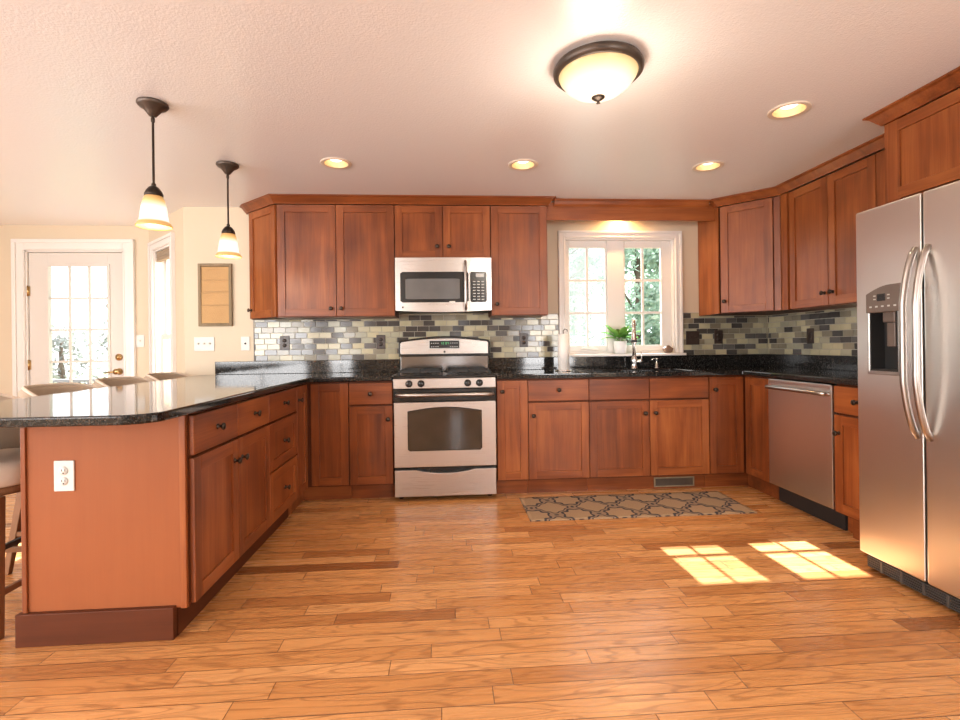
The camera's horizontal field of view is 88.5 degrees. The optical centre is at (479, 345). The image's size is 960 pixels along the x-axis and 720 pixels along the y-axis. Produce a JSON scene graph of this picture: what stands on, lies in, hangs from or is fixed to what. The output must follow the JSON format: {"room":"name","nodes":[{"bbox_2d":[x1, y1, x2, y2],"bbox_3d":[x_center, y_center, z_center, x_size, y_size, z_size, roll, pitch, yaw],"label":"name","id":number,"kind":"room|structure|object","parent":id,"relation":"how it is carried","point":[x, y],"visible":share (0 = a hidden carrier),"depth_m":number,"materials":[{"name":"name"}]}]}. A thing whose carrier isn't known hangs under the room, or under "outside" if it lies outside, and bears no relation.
{"room":"kitchen","nodes":[
{"label":"kitchen","id":0,"kind":"room"},
{"bbox_2d":[0,225,148,394],"bbox_3d":[-4.269,0.022,4.729,2.322,2.320,0.140,-1,0,-4],"label":"wall","id":1,"kind":"structure","parent":0,"point":[7,232],"depth_m":4.68,"materials":[{"name":"beige paint"}]},
{"bbox_2d":[11,239,136,396],"bbox_3d":[-3.844,0.083,4.733,1.098,2.187,0.189,-1,0,-4],"label":"door","id":2,"kind":"structure","parent":1,"relation":"in","point":[31,310],"depth_m":4.69,"materials":[{"name":"white paint"}]},
{"bbox_2d":[136,335,144,346],"bbox_3d":[-3.255,-0.046,4.719,0.076,0.118,0.019,-1,0,-4],"label":"light switch","id":3,"kind":"object","parent":1,"relation":"attached to","point":[140,342],"visible":1,"depth_m":4.72,"materials":[{"name":"grey plastic"}]},
{"bbox_2d":[54,371,107,382],"bbox_3d":[-2.262,1.957,27.292,60.000,0.200,43.800,-1,0,-4],"label":"ground","id":4,"kind":"structure","parent":0,"point":[99,374],"depth_m":36.42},
{"bbox_2d":[52,320,104,383],"bbox_3d":[-10.872,0.645,12.833,1.896,2.707,1.844,-1,0,-4],"label":"tree","id":5,"kind":"object","parent":4,"relation":"on","point":[61,342],"visible":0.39,"depth_m":12.83,"materials":[{"name":"green plant"}]},
{"bbox_2d":[95,299,107,377],"bbox_3d":[-8.792,0.150,12.712,1.861,3.586,1.826,-1,0,-4],"label":"tree","id":6,"kind":"object","parent":4,"relation":"on","point":[105,340],"visible":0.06,"depth_m":12.37,"materials":[{"name":"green plant"}]},
{"bbox_2d":[569,248,591,345],"bbox_3d":[1.274,-0.569,9.609,1.818,4.794,1.820,-1,0,-4],"label":"tree","id":7,"kind":"object","parent":4,"relation":"on","point":[578,318],"visible":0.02,"depth_m":9.53,"materials":[{"name":"green plant"}]},
{"bbox_2d":[569,248,602,345],"bbox_3d":[2.076,-1.022,11.982,2.050,5.654,1.934,-1,0,-4],"label":"tree","id":8,"kind":"object","parent":4,"relation":"on","point":[578,288],"visible":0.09,"depth_m":11.49,"materials":[{"name":"green plant"}]},
{"bbox_2d":[591,248,659,345],"bbox_3d":[3.191,-0.696,9.918,1.881,5.013,1.920,-1,0,-4],"label":"tree","id":9,"kind":"object","parent":4,"relation":"on","point":[651,259],"visible":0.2,"depth_m":9.62,"materials":[{"name":"green plant"}]},
{"bbox_2d":[603,248,659,326],"bbox_3d":[4.142,-1.205,12.627,2.035,6.020,2.066,-1,0,-4],"label":"tree","id":10,"kind":"object","parent":4,"relation":"on","point":[645,267],"visible":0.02,"depth_m":12.44,"materials":[{"name":"green plant"}]},
{"bbox_2d":[149,207,184,373],"bbox_3d":[-2.771,0.003,4.482,0.926,2.320,0.140,-1,0,41],"label":"wall","id":11,"kind":"structure","parent":0,"point":[175,218],"depth_m":4.20,"materials":[{"name":"beige paint"}]},
{"bbox_2d":[147,232,176,372],"bbox_3d":[-2.834,-0.091,4.515,0.660,1.770,0.172,-1,0,41],"label":"window","id":12,"kind":"structure","parent":11,"relation":"in","point":[161,261],"depth_m":4.64,"materials":[{"name":"white paint"}]},
{"bbox_2d":[156,247,168,261],"bbox_3d":[-2.860,-0.835,4.496,0.464,0.088,0.033,-1,0,41],"label":"rolled blind","id":13,"kind":"object","parent":12,"relation":"attached to","point":[162,254],"depth_m":4.52,"materials":[{"name":"beige"}]},
{"bbox_2d":[183,207,767,375],"bbox_3d":[0.140,-0.034,4.363,5.240,2.320,0.164,-1,0,-4],"label":"wall","id":14,"kind":"structure","parent":0,"point":[202,226],"depth_m":4.15,"materials":[{"name":"beige paint"}]},
{"bbox_2d":[194,337,214,350],"bbox_3d":[-2.309,-0.015,4.125,0.165,0.118,0.019,-1,0,-4],"label":"light switch","id":15,"kind":"object","parent":14,"relation":"attached to","point":[200,343],"visible":1,"depth_m":4.13,"materials":[{"name":"white plastic"}]},
{"bbox_2d":[241,336,249,350],"bbox_3d":[-1.976,-0.019,4.150,0.072,0.118,0.016,-1,0,-4],"label":"wall jack","id":16,"kind":"object","parent":14,"relation":"attached to","point":[245,341],"visible":1,"depth_m":4.15,"materials":[{"name":"white plastic"}]},
{"bbox_2d":[247,205,282,319],"bbox_3d":[-1.766,-0.665,4.011,0.321,0.886,0.319,-1,0,-4],"label":"upper cabinet","id":17,"kind":"object","parent":14,"relation":"attached to","point":[262,222],"visible":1,"depth_m":3.98,"materials":[{"name":"brown wood"}]},
{"bbox_2d":[215,359,399,374],"bbox_3d":[-1.452,0.178,4.183,1.532,0.108,0.020,-1,0,-4],"label":"backsplash","id":18,"kind":"structure","parent":14,"relation":"attached to","point":[377,365],"depth_m":4.17,"materials":[{"name":"black stone"}]},
{"bbox_2d":[276,204,398,319],"bbox_3d":[-1.151,-0.672,4.036,0.922,0.888,0.356,-1,0,-4],"label":"upper cabinet","id":19,"kind":"object","parent":14,"relation":"attached to","point":[334,261],"visible":1,"depth_m":3.89,"materials":[{"name":"brown wood"}]},
{"bbox_2d":[239,194,555,214],"bbox_3d":[-0.705,-1.152,3.930,2.627,0.060,0.350,-1,0,2],"label":"crown molding","id":20,"kind":"structure","parent":19,"relation":"attached to","point":[266,200],"depth_m":3.90,"materials":[{"name":"brown wood"}]},
{"bbox_2d":[253,313,558,369],"bbox_3d":[-0.607,-0.034,4.247,2.604,0.481,0.011,-1,0,-4],"label":"tile backsplash","id":21,"kind":"structure","parent":14,"relation":"attached to","point":[334,339],"depth_m":4.23,"materials":[{"name":"beige tile"}]},
{"bbox_2d":[280,336,289,349],"bbox_3d":[-1.650,-0.023,4.165,0.078,0.120,0.009,-1,0,-4],"label":"power outlet","id":22,"kind":"object","parent":21,"relation":"attached to","point":[284,340],"visible":1,"depth_m":4.16,"materials":[{"name":"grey plastic"}]},
{"bbox_2d":[376,335,384,348],"bbox_3d":[-0.849,-0.033,4.221,0.076,0.120,0.009,-1,0,-4],"label":"power outlet","id":23,"kind":"object","parent":21,"relation":"attached to","point":[380,339],"visible":1,"depth_m":4.22,"materials":[{"name":"brown plastic"}]},
{"bbox_2d":[519,333,527,346],"bbox_3d":[0.382,-0.049,4.306,0.076,0.120,0.009,-1,0,-4],"label":"power outlet","id":24,"kind":"object","parent":21,"relation":"attached to","point":[523,337],"visible":1,"depth_m":4.30,"materials":[{"name":"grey plastic"}]},
{"bbox_2d":[394,205,489,257],"bbox_3d":[-0.309,-0.911,4.095,0.764,0.430,0.356,-1,0,-4],"label":"upper cabinet","id":25,"kind":"object","parent":14,"relation":"attached to","point":[421,231],"visible":0.8,"depth_m":3.95,"materials":[{"name":"brown wood"}]},
{"bbox_2d":[395,257,491,313],"bbox_3d":[-0.297,-0.480,4.040,0.756,0.428,0.445,-1,0,-4],"label":"microwave","id":26,"kind":"object","parent":25,"relation":"attached to","point":[428,285],"visible":1,"depth_m":3.87,"materials":[{"name":"silver metal"}]},
{"bbox_2d":[488,206,547,317],"bbox_3d":[0.310,-0.690,4.137,0.462,0.888,0.356,-1,0,-4],"label":"upper cabinet","id":27,"kind":"object","parent":14,"relation":"attached to","point":[518,234],"visible":1,"depth_m":4.00,"materials":[{"name":"brown wood"}]},
{"bbox_2d":[558,230,686,356],"bbox_3d":[1.246,-0.464,4.410,1.119,1.108,0.225,-1,0,-4],"label":"window","id":28,"kind":"structure","parent":14,"relation":"in","point":[669,243],"depth_m":4.41,"materials":[{"name":"white paint"}]},
{"bbox_2d":[601,325,640,353],"bbox_3d":[1.242,-0.059,4.355,0.356,0.255,0.205,-1,0,-4],"label":"potted plant","id":29,"kind":"object","parent":28,"relation":"on","point":[620,347],"visible":0.95,"depth_m":4.32,"materials":[{"name":"green plant"}]},
{"bbox_2d":[662,345,672,352],"bbox_3d":[1.672,0.029,4.391,0.095,0.070,0.056,-1,0,-4],"label":"stone ornament","id":30,"kind":"object","parent":28,"relation":"on","point":[667,349],"visible":1,"depth_m":4.37,"materials":[{"name":"beige stone"}]},
{"bbox_2d":[489,354,857,370],"bbox_3d":[1.415,0.142,3.428,2.548,0.108,1.924,-1,0,-4],"label":"backsplash","id":31,"kind":"structure","parent":14,"relation":"attached to","point":[829,362],"depth_m":4.34,"materials":[{"name":"black stone"}]},
{"bbox_2d":[0,0,959,225],"bbox_3d":[-1.212,-1.247,1.205,8.364,0.140,7.600,-1,0,-4],"label":"ceiling","id":32,"kind":"structure","parent":0,"point":[421,97],"depth_m":2.33,"materials":[{"name":"white paint"}]},
{"bbox_2d":[135,97,172,230],"bbox_3d":[-1.578,-0.872,2.382,0.156,0.599,0.156,-1,0,-4],"label":"pendant light","id":33,"kind":"object","parent":32,"relation":"hanging from","point":[153,214],"visible":1,"depth_m":2.35,"materials":[{"name":"white glass"}]},
{"bbox_2d":[215,161,241,258],"bbox_3d":[-1.625,-0.871,3.181,0.156,0.599,0.156,-1,0,-4],"label":"pendant light","id":34,"kind":"object","parent":32,"relation":"hanging from","point":[228,248],"visible":1,"depth_m":3.15,"materials":[{"name":"white glass"}]},
{"bbox_2d":[320,157,351,168],"bbox_3d":[-0.930,-1.219,3.183,0.196,0.092,0.196,-1,0,-4],"label":"recessed light","id":35,"kind":"object","parent":32,"relation":"in","point":[331,162],"visible":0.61,"depth_m":3.22,"materials":[{"name":"beige"}]},
{"bbox_2d":[508,159,537,170],"bbox_3d":[0.283,-1.234,3.251,0.196,0.092,0.196,-1,0,-4],"label":"recessed light","id":36,"kind":"object","parent":32,"relation":"in","point":[521,164],"visible":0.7,"depth_m":3.29,"materials":[{"name":"beige"}]},
{"bbox_2d":[553,40,643,103],"bbox_3d":[0.503,-1.113,2.101,0.376,0.168,0.376,-1,0,-4],"label":"ceiling light","id":37,"kind":"object","parent":32,"relation":"attached to","point":[597,72],"visible":1,"depth_m":2.00,"materials":[{"name":"white glass"}]},
{"bbox_2d":[547,198,714,220],"bbox_3d":[1.254,-1.125,4.185,1.433,0.164,0.265,-1,0,-4],"label":"window valance","id":38,"kind":"object","parent":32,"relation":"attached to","point":[561,209],"visible":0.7,"depth_m":4.09,"materials":[{"name":"brown wood"}]},
{"bbox_2d":[692,161,723,171],"bbox_3d":[1.535,-1.250,3.321,0.196,0.092,0.196,-1,0,-4],"label":"recessed light","id":39,"kind":"object","parent":32,"relation":"in","point":[709,165],"visible":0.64,"depth_m":3.36,"materials":[{"name":"beige"}]},
{"bbox_2d":[767,101,811,119],"bbox_3d":[1.588,-1.251,2.534,0.196,0.092,0.196,-1,0,-4],"label":"recessed light","id":40,"kind":"object","parent":32,"relation":"in","point":[795,108],"visible":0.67,"depth_m":2.56,"materials":[{"name":"beige"}]},
{"bbox_2d":[862,66,959,125],"bbox_3d":[2.259,-1.189,2.103,0.336,0.060,1.112,-1,0,-4],"label":"crown molding","id":41,"kind":"structure","parent":32,"relation":"attached to","point":[948,82],"depth_m":2.37,"materials":[{"name":"brown wood"}]},
{"bbox_2d":[0,485,959,719],"bbox_3d":[-1.181,1.193,1.205,8.364,0.100,7.600,-1,0,-4],"label":"floor","id":42,"kind":"structure","parent":0,"point":[456,607],"depth_m":1.95,"materials":[{"name":"brown wood"}]},
{"bbox_2d":[0,393,21,639],"bbox_3d":[-2.139,0.682,2.131,0.487,0.946,0.527,-1,0,-4],"label":"bar stool","id":43,"kind":"object","parent":42,"relation":"on","point":[10,479],"visible":0.3,"depth_m":2.03,"materials":[{"name":"brown wood"}]},
{"bbox_2d":[0,448,20,487],"bbox_3d":[-2.126,0.528,2.132,0.444,0.114,0.444,-1,0,-4],"label":"seat cushion","id":44,"kind":"object","parent":43,"relation":"on","point":[10,477],"depth_m":2.05,"materials":[{"name":"beige fabric"}]},
{"bbox_2d":[5,382,99,574],"bbox_3d":[-2.217,0.683,2.728,0.487,0.946,0.527,-1,0,-4],"label":"bar stool","id":45,"kind":"object","parent":42,"relation":"on","point":[50,388],"visible":0.22,"depth_m":2.53,"materials":[{"name":"beige fabric"}]},
{"bbox_2d":[15,415,188,647],"bbox_3d":[-1.463,0.707,1.910,0.625,0.879,0.028,-1,0,-4],"label":"end panel","id":46,"kind":"object","parent":42,"relation":"on","point":[105,560],"visible":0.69,"depth_m":1.92,"materials":[{"name":"brown wood"}]},
{"bbox_2d":[54,460,74,490],"bbox_3d":[-1.605,0.502,1.903,0.074,0.118,0.009,-1,0,-4],"label":"power outlet","id":47,"kind":"object","parent":46,"relation":"attached to","point":[64,471],"visible":1,"depth_m":1.90,"materials":[{"name":"white plastic"}]},
{"bbox_2d":[59,467,67,474],"bbox_3d":[-1.606,0.482,1.900,0.033,0.033,0.003,-1,0,-4],"label":"receptacle","id":48,"kind":"object","parent":47,"relation":"attached to","point":[62,470],"depth_m":1.90,"materials":[{"name":"white plastic"}]},
{"bbox_2d":[59,477,67,485],"bbox_3d":[-1.605,0.522,1.900,0.033,0.033,0.003,-1,0,-4],"label":"receptacle","id":49,"kind":"object","parent":47,"relation":"attached to","point":[63,481],"depth_m":1.90,"materials":[{"name":"white plastic"}]},
{"bbox_2d":[92,376,151,387],"bbox_3d":[-2.285,0.684,3.304,0.487,0.946,0.527,-1,0,-4],"label":"bar stool","id":50,"kind":"object","parent":42,"relation":"on","point":[110,381],"visible":0.16,"depth_m":3.38,"materials":[{"name":"brown wood"}]},
{"bbox_2d":[144,372,188,380],"bbox_3d":[-2.353,0.685,3.886,0.487,0.946,0.527,-1,0,-4],"label":"bar stool","id":51,"kind":"object","parent":42,"relation":"on","point":[162,375],"visible":0.15,"depth_m":3.97,"materials":[{"name":"beige fabric"}]},
{"bbox_2d":[177,394,269,635],"bbox_3d":[-1.456,0.707,2.348,0.660,0.879,0.840,-1,0,-4],"label":"base cabinet","id":52,"kind":"object","parent":42,"relation":"on","point":[228,459],"visible":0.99,"depth_m":2.23,"materials":[{"name":"brown wood"}]},
{"bbox_2d":[259,387,297,547],"bbox_3d":[-1.503,0.708,3.028,0.660,0.879,0.518,-1,0,-4],"label":"base cabinet","id":53,"kind":"object","parent":42,"relation":"on","point":[282,423],"visible":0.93,"depth_m":3.02,"materials":[{"name":"brown wood"}]},
{"bbox_2d":[288,382,351,516],"bbox_3d":[-1.424,0.707,3.735,0.914,0.879,0.876,-1,0,-4],"label":"base cabinet","id":54,"kind":"object","parent":42,"relation":"on","point":[323,442],"visible":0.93,"depth_m":3.59,"materials":[{"name":"brown wood"}]},
{"bbox_2d":[0,359,399,427],"bbox_3d":[-1.423,0.195,2.900,1.652,0.142,2.584,-1,0,-4],"label":"countertop","id":55,"kind":"structure","parent":54,"relation":"on","point":[160,400],"depth_m":2.41,"materials":[{"name":"black stone"}]},
{"bbox_2d":[349,380,394,498],"bbox_3d":[-0.816,0.699,3.895,0.316,0.879,0.640,-1,0,-4],"label":"base cabinet","id":56,"kind":"object","parent":42,"relation":"on","point":[371,407],"visible":0.99,"depth_m":3.62,"materials":[{"name":"brown wood"}]},
{"bbox_2d":[393,336,496,498],"bbox_3d":[-0.275,0.525,3.897,0.770,1.214,0.712,-1,0,-4],"label":"gas range","id":57,"kind":"object","parent":42,"relation":"on","point":[444,388],"visible":1,"depth_m":3.62,"materials":[{"name":"silver metal"}]},
{"bbox_2d":[393,371,495,378],"bbox_3d":[-0.279,0.232,3.906,0.756,0.028,0.587,-1,0,-4],"label":"cooktop","id":58,"kind":"object","parent":57,"relation":"in","point":[444,374],"depth_m":3.64,"materials":[{"name":"black ceramic"}]},
{"bbox_2d":[496,379,528,493],"bbox_3d":[0.225,0.686,3.967,0.235,0.879,0.640,-1,0,-4],"label":"base cabinet","id":59,"kind":"object","parent":42,"relation":"on","point":[511,394],"visible":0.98,"depth_m":3.69,"materials":[{"name":"brown wood"}]},
{"bbox_2d":[527,378,589,492],"bbox_3d":[0.575,0.681,3.991,0.463,0.879,0.640,-1,0,-4],"label":"base cabinet","id":60,"kind":"object","parent":42,"relation":"on","point":[558,408],"visible":0.98,"depth_m":3.71,"materials":[{"name":"brown wood"}]},
{"bbox_2d":[519,491,756,521],"bbox_3d":[1.060,1.111,3.441,1.512,0.007,0.476,-1,0,-4],"label":"rug","id":61,"kind":"object","parent":42,"relation":"on","point":[559,508],"visible":1,"depth_m":3.40,"materials":[{"name":"beige fabric"}]},
{"bbox_2d":[587,376,709,490],"bbox_3d":[1.275,0.673,4.040,0.936,0.879,0.640,-1,0,-4],"label":"base cabinet","id":62,"kind":"object","parent":42,"relation":"on","point":[642,429],"visible":0.97,"depth_m":3.76,"materials":[{"name":"brown wood"}]},
{"bbox_2d":[654,476,693,486],"bbox_3d":[1.514,1.059,3.844,0.324,0.076,0.006,-1,0,-4],"label":"vent","id":63,"kind":"object","parent":62,"relation":"attached to","point":[684,480],"visible":1,"depth_m":3.84,"materials":[{"name":"brown metal"}]},
{"bbox_2d":[655,478,692,485],"bbox_3d":[1.514,1.059,3.845,0.300,0.056,0.004,-1,0,-4],"label":"grille","id":64,"kind":"object","parent":63,"relation":"attached to","point":[658,481],"depth_m":3.84,"materials":[{"name":"grey metal"}]},
{"bbox_2d":[705,375,780,499],"bbox_3d":[2.197,0.661,3.976,0.888,0.879,0.896,-1,0,-4],"label":"base cabinet","id":65,"kind":"object","parent":42,"relation":"on","point":[738,404],"visible":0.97,"depth_m":3.79,"materials":[{"name":"brown wood"}]},
{"bbox_2d":[489,354,857,385],"bbox_3d":[1.415,0.159,3.428,2.548,0.142,1.924,-1,0,-4],"label":"countertop","id":66,"kind":"structure","parent":65,"relation":"on","point":[834,369],"depth_m":4.15,"materials":[{"name":"black stone"}]},
{"bbox_2d":[555,329,572,370],"bbox_3d":[0.683,0.032,4.032,0.144,0.346,0.144,-1,0,-4],"label":"paper towel holder","id":67,"kind":"object","parent":66,"relation":"on","point":[563,339],"visible":0.99,"depth_m":3.99,"materials":[{"name":"white paper"}]},
{"bbox_2d":[630,318,642,368],"bbox_3d":[1.336,-0.021,4.211,0.104,0.436,0.222,-1,0,17],"label":"faucet","id":68,"kind":"object","parent":66,"relation":"on","point":[634,360],"visible":1,"depth_m":4.27,"materials":[{"name":"silver metal"}]},
{"bbox_2d":[651,358,658,367],"bbox_3d":[1.519,0.151,4.294,0.090,0.087,0.044,-1,0,-19],"label":"soap dispenser","id":69,"kind":"object","parent":66,"relation":"on","point":[656,359],"visible":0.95,"depth_m":4.29,"materials":[{"name":"silver metal"}]},
{"bbox_2d":[764,379,847,530],"bbox_3d":[2.349,0.664,3.241,0.666,0.869,0.584,-1,0,-4],"label":"dishwasher","id":70,"kind":"object","parent":42,"relation":"on","point":[801,413],"visible":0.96,"depth_m":3.17,"materials":[{"name":"grey metal"}]},
{"bbox_2d":[832,384,859,540],"bbox_3d":[2.404,0.659,2.747,0.640,0.879,0.398,-1,0,-4],"label":"base cabinet","id":71,"kind":"object","parent":42,"relation":"on","point":[846,427],"visible":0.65,"depth_m":2.84,"materials":[{"name":"brown wood"}]},
{"bbox_2d":[856,180,959,612],"bbox_3d":[2.294,0.217,2.032,0.912,1.765,0.908,-1,0,-4],"label":"refrigerator","id":72,"kind":"object","parent":42,"relation":"on","point":[908,248],"visible":1,"depth_m":2.16,"materials":[{"name":"grey metal"}]},
{"bbox_2d":[768,307,854,355],"bbox_3d":[2.916,-0.068,1.190,0.140,2.320,6.600,-1,0,-4],"label":"wall","id":73,"kind":"structure","parent":0,"point":[852,307],"depth_m":3.96,"materials":[{"name":"beige paint"}]},
{"bbox_2d":[698,193,817,315],"bbox_3d":[2.310,-0.716,4.092,0.648,0.886,0.723,-1,0,-4],"label":"upper cabinet","id":74,"kind":"object","parent":73,"relation":"attached to","point":[744,270],"visible":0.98,"depth_m":3.98,"materials":[{"name":"brown wood"}]},
{"bbox_2d":[709,133,884,207],"bbox_3d":[2.263,-1.189,3.436,0.302,0.060,1.548,-1,0,-16],"label":"crown molding","id":75,"kind":"structure","parent":74,"relation":"attached to","point":[876,144],"depth_m":3.44,"materials":[{"name":"brown wood"}]},
{"bbox_2d":[683,307,857,355],"bbox_3d":[2.282,-0.113,3.476,0.806,0.379,1.949,-1,0,-4],"label":"tile backsplash","id":76,"kind":"structure","parent":73,"relation":"attached to","point":[835,331],"depth_m":4.34,"materials":[{"name":"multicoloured tile"}]},
{"bbox_2d":[686,331,698,344],"bbox_3d":[1.903,-0.072,4.407,0.122,0.122,0.019,-1,0,-4],"label":"light switch","id":77,"kind":"object","parent":76,"relation":"attached to","point":[692,337],"visible":1,"depth_m":4.41,"materials":[{"name":"brown plastic"}]},
{"bbox_2d":[714,330,722,343],"bbox_3d":[2.143,-0.079,4.428,0.078,0.122,0.009,-1,0,-4],"label":"power outlet","id":78,"kind":"object","parent":76,"relation":"attached to","point":[718,334],"visible":1,"depth_m":4.43,"materials":[{"name":"brown plastic"}]},
{"bbox_2d":[807,328,813,343],"bbox_3d":[2.639,-0.079,3.942,0.009,0.122,0.076,-1,0,-4],"label":"power outlet","id":79,"kind":"object","parent":76,"relation":"attached to","point":[810,331],"visible":1,"depth_m":3.94,"materials":[{"name":"brown plastic"}]},
{"bbox_2d":[789,150,884,309],"bbox_3d":[2.520,-0.718,3.181,0.356,0.888,1.116,-1,0,-4],"label":"upper cabinet","id":80,"kind":"object","parent":73,"relation":"attached to","point":[823,211],"visible":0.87,"depth_m":3.33,"materials":[{"name":"brown wood"}]},
{"bbox_2d":[884,88,959,203],"bbox_3d":[2.449,-0.954,2.086,0.642,0.413,1.049,-1,0,-4],"label":"upper cabinet","id":81,"kind":"object","parent":73,"relation":"attached to","point":[922,146],"visible":0.98,"depth_m":2.38,"materials":[{"name":"brown wood"}]},
{"bbox_3d":[-6.049,1.474,5.934,4.700,0.100,2.490,-1,0,-4],"label":"deck","id":82,"kind":"object","parent":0,"visible":0},
{"bbox_2d":[53,379,94,383],"bbox_3d":[-5.886,0.892,7.094,5.000,0.820,0.080,-1,0,-4],"label":"deck railing","id":83,"kind":"object","parent":82,"relation":"on","point":[54,380],"visible":0.06,"depth_m":7.06,"materials":[{"name":"grey paint"}]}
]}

